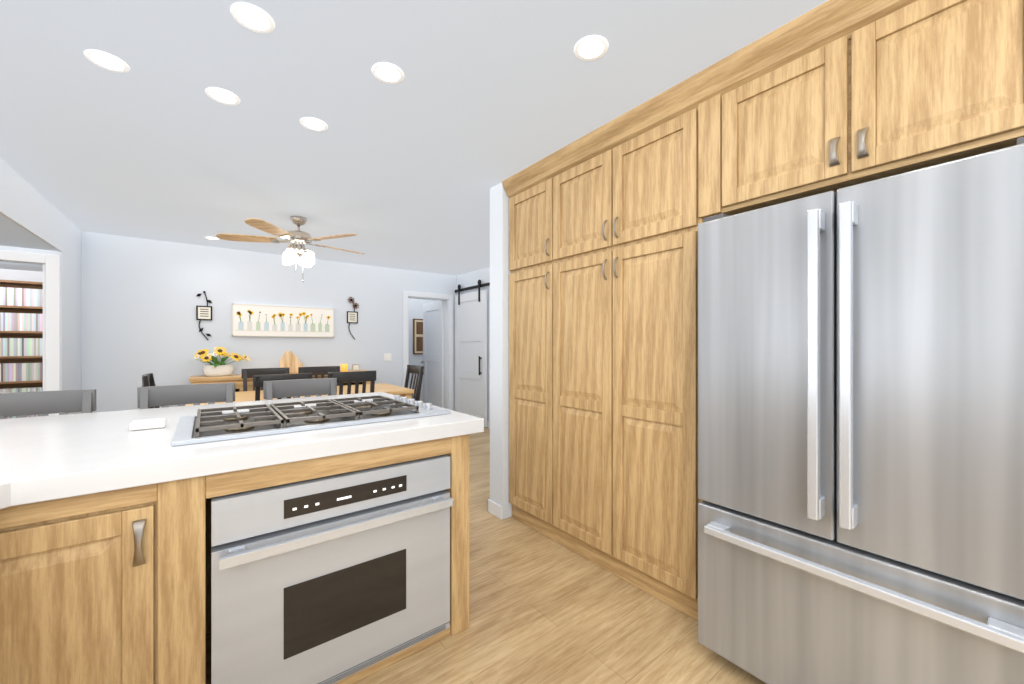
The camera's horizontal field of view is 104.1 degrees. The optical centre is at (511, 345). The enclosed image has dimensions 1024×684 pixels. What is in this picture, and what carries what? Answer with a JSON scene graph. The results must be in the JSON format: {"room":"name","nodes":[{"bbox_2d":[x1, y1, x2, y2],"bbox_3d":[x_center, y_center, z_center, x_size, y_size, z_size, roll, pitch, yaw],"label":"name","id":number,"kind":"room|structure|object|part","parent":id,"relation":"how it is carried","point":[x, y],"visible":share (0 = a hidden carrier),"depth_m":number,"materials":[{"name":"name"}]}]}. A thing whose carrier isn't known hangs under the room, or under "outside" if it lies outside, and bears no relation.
{"room":"dining room and kitchen","nodes":[
{"label":"dining room and kitchen","id":0,"kind":"room"},
{"bbox_2d":[0,269,42,281],"bbox_3d":[-5.723,0.210,4.373,1.720,2.100,0.100,0,0,-37],"label":"wall","id":1,"kind":"structure","parent":0,"point":[20,275],"depth_m":4.48,"materials":[{"name":"white paint"}]},
{"bbox_2d":[0,246,44,264],"bbox_3d":[-5.543,0.210,2.509,3.500,2.100,0.120,0,0,-37],"label":"wall","id":2,"kind":"structure","parent":0,"point":[20,249],"depth_m":3.45,"materials":[{"name":"white paint"}]},
{"bbox_2d":[0,250,59,415],"bbox_3d":[-4.499,0.230,3.296,1.065,2.060,0.138,0,0,-37],"label":"door frame","id":3,"kind":"structure","parent":2,"relation":"attached to","point":[51,322],"depth_m":3.53,"materials":[{"name":"white wood"}]},
{"bbox_2d":[0,158,80,271],"bbox_3d":[-3.890,-1.040,0.330,3.720,0.400,8.750,0,0,-37],"label":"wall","id":4,"kind":"structure","parent":0,"point":[31,217],"depth_m":3.10,"materials":[{"name":"white paint"}]},
{"bbox_2d":[45,250,80,413],"bbox_3d":[-4.289,0.210,3.832,0.100,2.100,0.699,0,0,-37],"label":"wall","id":5,"kind":"structure","parent":0,"point":[70,323],"depth_m":3.81,"materials":[{"name":"white paint"}]},
{"bbox_2d":[81,231,456,412],"bbox_3d":[-2.779,0.040,5.503,4.530,2.440,0.120,0,0,-37],"label":"wall","id":6,"kind":"structure","parent":0,"point":[140,299],"depth_m":4.77,"materials":[{"name":"white paint"}]},
{"bbox_2d":[196,291,211,339],"bbox_3d":[-3.655,-0.349,4.745,0.156,0.584,0.020,0,0,-37],"label":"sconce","id":7,"kind":"object","parent":6,"relation":"attached to","point":[203,312],"visible":1,"depth_m":4.74,"materials":[{"name":"black metal"}]},
{"bbox_2d":[232,303,333,336],"bbox_3d":[-2.967,-0.310,5.256,1.170,0.400,0.041,0,0,-37],"label":"picture","id":8,"kind":"object","parent":6,"relation":"attached to","point":[267,320],"visible":1,"depth_m":5.21,"materials":[{"name":"white"}]},
{"bbox_2d":[347,297,358,339],"bbox_3d":[-2.294,-0.391,5.776,0.172,0.627,0.035,0,0,-37],"label":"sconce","id":9,"kind":"object","parent":6,"relation":"attached to","point":[352,316],"visible":0.96,"depth_m":5.77,"materials":[{"name":"black metal"}]},
{"bbox_2d":[384,353,391,360],"bbox_3d":[-1.892,0.182,6.097,0.120,0.115,0.014,0,0,-37],"label":"switch plate","id":10,"kind":"object","parent":6,"relation":"attached to","point":[387,356],"visible":1,"depth_m":6.10,"materials":[{"name":"white plastic"}]},
{"bbox_2d":[403,291,452,409],"bbox_3d":[-1.387,0.205,6.556,0.880,2.110,0.138,0,0,-37],"label":"door frame","id":11,"kind":"structure","parent":6,"relation":"attached to","point":[407,295],"depth_m":6.73,"materials":[{"name":"white wood"}]},
{"bbox_2d":[421,301,443,407],"bbox_3d":[-1.433,0.243,7.093,0.105,2.010,0.760,0,0,-37],"label":"hall door","id":12,"kind":"structure","parent":6,"relation":"in","point":[433,351],"depth_m":7.08,"materials":[{"name":"white wood"}]},
{"bbox_2d":[0,0,827,275],"bbox_3d":[-0.363,-1.210,3.373,5.580,0.060,9.300,0,0,-37],"label":"ceiling","id":13,"kind":"structure","parent":0,"point":[439,140],"depth_m":1.96,"materials":[{"name":"paint"}]},
{"bbox_2d":[84,49,129,72],"bbox_3d":[-1.682,-1.178,1.661,0.136,0.004,0.136,0,0,-37],"label":"recessed light","id":14,"kind":"object","parent":13,"relation":"in","point":[107,61],"visible":1,"depth_m":1.66,"materials":[{"name":"white"}]},
{"bbox_2d":[205,236,218,239],"bbox_3d":[-3.307,-1.178,4.408,0.136,0.004,0.136,0,0,-37],"label":"recessed light","id":15,"kind":"object","parent":13,"relation":"in","point":[211,238],"visible":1,"depth_m":4.41,"materials":[{"name":"white"}]},
{"bbox_2d":[205,87,239,104],"bbox_3d":[-1.369,-1.178,1.895,0.136,0.004,0.136,0,0,-37],"label":"recessed light","id":16,"kind":"object","parent":13,"relation":"in","point":[223,96],"visible":1,"depth_m":1.89,"materials":[{"name":"white"}]},
{"bbox_2d":[230,2,274,32],"bbox_3d":[-0.934,-1.178,1.442,0.136,0.004,0.136,0,0,-37],"label":"recessed light","id":17,"kind":"object","parent":13,"relation":"in","point":[251,17],"visible":1,"depth_m":1.44,"materials":[{"name":"white"}]},
{"bbox_2d":[216,216,363,281],"bbox_3d":[-1.995,-0.879,3.754,1.253,0.598,1.229,0,0,-37],"label":"ceiling fan","id":18,"kind":"object","parent":13,"relation":"hanging from","point":[298,239],"visible":1,"depth_m":3.62,"materials":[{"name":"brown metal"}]},
{"bbox_2d":[300,117,327,130],"bbox_3d":[-1.057,-1.178,2.135,0.136,0.004,0.136,0,0,-37],"label":"recessed light","id":19,"kind":"object","parent":13,"relation":"in","point":[313,124],"visible":1,"depth_m":2.13,"materials":[{"name":"white"}]},
{"bbox_2d":[372,62,403,83],"bbox_3d":[-0.538,-1.178,1.734,0.136,0.004,0.136,0,0,-37],"label":"recessed light","id":20,"kind":"object","parent":13,"relation":"in","point":[386,72],"visible":1,"depth_m":1.73,"materials":[{"name":"white"}]},
{"bbox_2d":[574,35,607,60],"bbox_3d":[0.314,-1.178,1.588,0.136,0.004,0.136,0,0,-37],"label":"recessed light","id":21,"kind":"object","parent":13,"relation":"in","point":[590,47],"visible":1,"depth_m":1.58,"materials":[{"name":"white"}]},
{"bbox_2d":[409,298,439,400],"bbox_3d":[-1.863,0.040,7.828,2.350,2.440,0.100,0,0,-37],"label":"wall","id":22,"kind":"structure","parent":0,"point":[415,308],"depth_m":7.75,"materials":[{"name":"white paint"}]},
{"bbox_2d":[413,319,422,353],"bbox_3d":[-1.785,-0.165,7.801,0.300,0.690,0.036,0,0,-37],"label":"framed picture","id":23,"kind":"object","parent":22,"relation":"attached to","point":[417,336],"visible":0.69,"depth_m":7.75,"materials":[{"name":"brown wood"}]},
{"bbox_2d":[457,267,489,421],"bbox_3d":[0.181,0.040,5.460,0.120,2.440,3.785,0,0,-37],"label":"wall","id":24,"kind":"structure","parent":0,"point":[470,279],"depth_m":6.11,"materials":[{"name":"white paint"}]},
{"bbox_2d":[455,280,489,427],"bbox_3d":[-0.403,0.117,6.042,0.100,2.255,1.890,0,0,-37],"label":"barn door","id":25,"kind":"structure","parent":24,"relation":"in","point":[470,354],"depth_m":6.37,"materials":[{"name":"white wood"}]},
{"bbox_3d":[-0.390,-0.840,6.053,0.066,0.340,1.890,0,0,-37],"label":"barn door rail","id":26,"kind":"part","parent":25,"relation":"part of","materials":[{"name":"black metal"}]},
{"bbox_2d":[490,182,511,518],"bbox_3d":[0.557,0.040,3.469,1.700,2.440,0.165,0,0,-37],"label":"wall","id":27,"kind":"structure","parent":0,"point":[499,345],"depth_m":2.92,"materials":[{"name":"white paint"}]},
{"bbox_2d":[488,499,501,512],"bbox_3d":[0.490,1.212,3.531,1.692,0.095,0.015,0,0,-37],"label":"baseboard","id":28,"kind":"structure","parent":27,"relation":"attached to","point":[494,509],"depth_m":2.96,"materials":[{"name":"white wood"}]},
{"bbox_2d":[353,427,765,683],"bbox_3d":[-1.841,1.290,2.243,9.300,0.060,9.300,0,0,-37],"label":"floor","id":29,"kind":"structure","parent":0,"point":[543,609],"depth_m":1.78,"materials":[{"name":"brown wood"}]},
{"bbox_2d":[0,280,42,418],"bbox_3d":[-5.542,0.285,4.269,1.280,1.950,0.275,0,0,-37],"label":"bookshelf","id":30,"kind":"object","parent":29,"relation":"on","point":[21,336],"depth_m":4.34,"materials":[{"name":"brown wood"}]},
{"bbox_2d":[0,389,95,418],"bbox_3d":[-2.357,0.753,1.897,0.468,1.016,0.527,0,0,-37],"label":"bar stool","id":31,"kind":"object","parent":29,"relation":"on","point":[39,403],"visible":0.29,"depth_m":2.12,"materials":[{"name":"grey fabric"}]},
{"bbox_2d":[142,373,159,408],"bbox_3d":[-3.077,0.762,3.715,0.527,0.999,0.468,0,0,-37],"label":"dining chair","id":32,"kind":"object","parent":29,"relation":"on","point":[147,379],"visible":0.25,"depth_m":3.45,"materials":[{"name":"grey paint"}]},
{"bbox_2d":[137,383,234,408],"bbox_3d":[-1.852,0.753,2.283,0.468,1.016,0.527,0,0,-37],"label":"bar stool","id":33,"kind":"object","parent":29,"relation":"on","point":[178,395],"visible":0.19,"depth_m":2.46,"materials":[{"name":"grey fabric"}]},
{"bbox_2d":[0,446,459,683],"bbox_3d":[-1.271,0.860,1.516,1.862,0.800,0.948,0,0,-37],"label":"kitchen island","id":34,"kind":"object","parent":29,"relation":"on","point":[111,587],"depth_m":1.10,"materials":[{"name":"brown wood"}]},
{"bbox_2d":[204,437,451,489],"bbox_3d":[-0.875,0.429,1.836,0.844,0.078,0.920,0,0,-37],"label":"trim","id":35,"kind":"structure","parent":34,"relation":"on","point":[221,481],"depth_m":1.40,"materials":[{"name":"beige wood"}]},
{"bbox_2d":[0,413,83,508],"bbox_3d":[-1.222,0.360,0.438,0.690,0.060,3.420,0,0,-37],"label":"countertop","id":36,"kind":"structure","parent":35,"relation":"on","point":[15,433],"depth_m":1.43,"materials":[{"name":"white stone"}]},
{"bbox_2d":[0,392,483,503],"bbox_3d":[-1.073,0.360,1.873,1.410,0.060,1.320,0,0,-37],"label":"countertop","id":37,"kind":"structure","parent":35,"relation":"on","point":[47,458],"depth_m":1.32,"materials":[{"name":"white stone"}]},
{"bbox_2d":[129,418,166,430],"bbox_3d":[-1.442,0.314,1.585,0.105,0.031,0.070,0,0,-37],"label":"spoon rest","id":38,"kind":"object","parent":37,"relation":"on","point":[147,424],"visible":1,"depth_m":1.56,"materials":[{"name":"white ceramic"}]},
{"bbox_2d":[172,395,450,445],"bbox_3d":[-0.881,0.307,1.844,1.020,0.044,0.600,0,0,-37],"label":"cooktop","id":39,"kind":"object","parent":37,"relation":"in","point":[208,425],"visible":1,"depth_m":1.69,"materials":[{"name":"silver metal"}]},
{"bbox_2d":[211,454,452,683],"bbox_3d":[-0.744,0.843,1.664,0.816,0.734,0.632,0,0,-37],"label":"oven","id":40,"kind":"object","parent":34,"relation":"in","point":[332,579],"visible":1,"depth_m":1.41,"materials":[{"name":"grey metal"}]},
{"bbox_2d":[241,367,289,390],"bbox_3d":[-2.656,0.762,4.362,0.468,0.999,0.527,0,0,-37],"label":"dining chair","id":41,"kind":"object","parent":29,"relation":"on","point":[248,373],"visible":0.08,"depth_m":4.50,"materials":[{"name":"grey paint"}]},
{"bbox_2d":[189,370,369,391],"bbox_3d":[-2.820,0.810,5.080,1.990,0.900,0.473,0,0,-37],"label":"sideboard","id":42,"kind":"object","parent":29,"relation":"on","point":[237,379],"visible":0.02,"depth_m":4.57,"materials":[{"name":"brown wood"}]},
{"bbox_2d":[194,347,249,376],"bbox_3d":[-3.402,0.188,4.660,0.612,0.343,0.368,0,0,-37],"label":"flower vase","id":43,"kind":"object","parent":42,"relation":"on","point":[219,368],"visible":1,"depth_m":4.59,"materials":[{"name":"white ceramic"}]},
{"bbox_2d":[279,350,302,372],"bbox_3d":[-2.818,0.211,5.118,0.277,0.296,0.060,0,0,-25],"label":"sculpture","id":44,"kind":"object","parent":42,"relation":"on","point":[291,361],"visible":0.77,"depth_m":5.08,"materials":[{"name":"beige wood"}]},
{"bbox_2d":[340,364,347,370],"bbox_3d":[-2.301,0.309,5.479,0.096,0.100,0.094,0,0,-37],"label":"candle jar","id":45,"kind":"object","parent":42,"relation":"on","point":[343,367],"visible":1,"depth_m":5.44,"materials":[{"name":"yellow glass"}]},
{"bbox_2d":[352,364,359,370],"bbox_3d":[-2.214,0.315,5.645,0.100,0.089,0.062,0,0,-37],"label":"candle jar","id":46,"kind":"object","parent":42,"relation":"on","point":[355,367],"visible":1,"depth_m":5.62,"materials":[{"name":"white glass"}]},
{"bbox_2d":[254,373,312,400],"bbox_3d":[-2.204,0.762,3.805,0.468,0.999,0.527,0,0,-37],"label":"dining chair","id":47,"kind":"object","parent":29,"relation":"on","point":[258,381],"visible":0.12,"depth_m":3.55,"materials":[{"name":"grey paint"}]},
{"bbox_2d":[185,383,413,405],"bbox_3d":[-2.184,0.880,4.272,2.000,0.760,0.950,0,0,-37],"label":"dining table","id":48,"kind":"object","parent":29,"relation":"on","point":[243,396],"visible":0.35,"depth_m":4.39,"materials":[{"name":"brown wood"}]},
{"bbox_2d":[263,378,336,399],"bbox_3d":[-1.356,0.753,2.662,0.468,1.016,0.527,0,0,-37],"label":"bar stool","id":49,"kind":"object","parent":29,"relation":"on","point":[285,389],"visible":0.21,"depth_m":2.84,"materials":[{"name":"grey fabric"}]},
{"bbox_2d":[298,366,339,385],"bbox_3d":[-2.211,0.762,4.703,0.468,0.999,0.527,0,0,-37],"label":"dining chair","id":50,"kind":"object","parent":29,"relation":"on","point":[322,371],"visible":0.17,"depth_m":4.90,"materials":[{"name":"grey paint"}]},
{"bbox_2d":[328,370,375,395],"bbox_3d":[-1.728,0.762,4.169,0.468,0.999,0.527,0,0,-37],"label":"dining chair","id":51,"kind":"object","parent":29,"relation":"on","point":[356,377],"visible":0.15,"depth_m":3.98,"materials":[{"name":"grey paint"}]},
{"bbox_2d":[404,365,423,400],"bbox_3d":[-1.424,0.762,5.004,0.527,0.999,0.468,0,0,-37],"label":"dining chair","id":52,"kind":"object","parent":29,"relation":"on","point":[418,370],"visible":0.35,"depth_m":5.11,"materials":[{"name":"grey paint"}]},
{"bbox_2d":[506,164,541,533],"bbox_3d":[0.394,0.042,2.897,0.652,2.436,0.536,0,0,-37],"label":"tall cabinet","id":53,"kind":"object","parent":29,"relation":"on","point":[524,192],"depth_m":2.75,"materials":[{"name":"brown wood"}]},
{"bbox_2d":[542,76,703,620],"bbox_3d":[0.786,0.042,2.384,0.652,2.436,1.022,0,0,-37],"label":"tall cabinet","id":54,"kind":"object","parent":29,"relation":"on","point":[622,205],"depth_m":2.09,"materials":[{"name":"brown wood"}]},
{"bbox_2d":[702,0,1023,219],"bbox_3d":[1.391,-0.874,1.593,0.652,0.606,0.990,0,0,-37],"label":"upper cabinet","id":55,"kind":"object","parent":0,"relation":"attached to","point":[822,98],"depth_m":1.34,"materials":[{"name":"brown wood"}]},
{"bbox_3d":[1.373,0.389,1.530,0.730,1.742,0.880,0,0,-37],"label":"refrigerator","id":56,"kind":"object","parent":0,"visible":0},
{"bbox_2d":[698,137,1023,683],"bbox_3d":[1.048,0.342,1.282,0.218,1.713,0.888,0,0,-37],"label":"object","id":57,"kind":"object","parent":56,"relation":"attached to","point":[938,374],"depth_m":1.18,"materials":[{"name":"silver metal"}]},
{"bbox_3d":[1.048,0.102,1.282,0.218,1.233,0.868,0,0,-37],"label":"refrigerator handle","id":58,"kind":"part","parent":57,"relation":"part of","materials":[{"name":"silver metal"}]}
]}

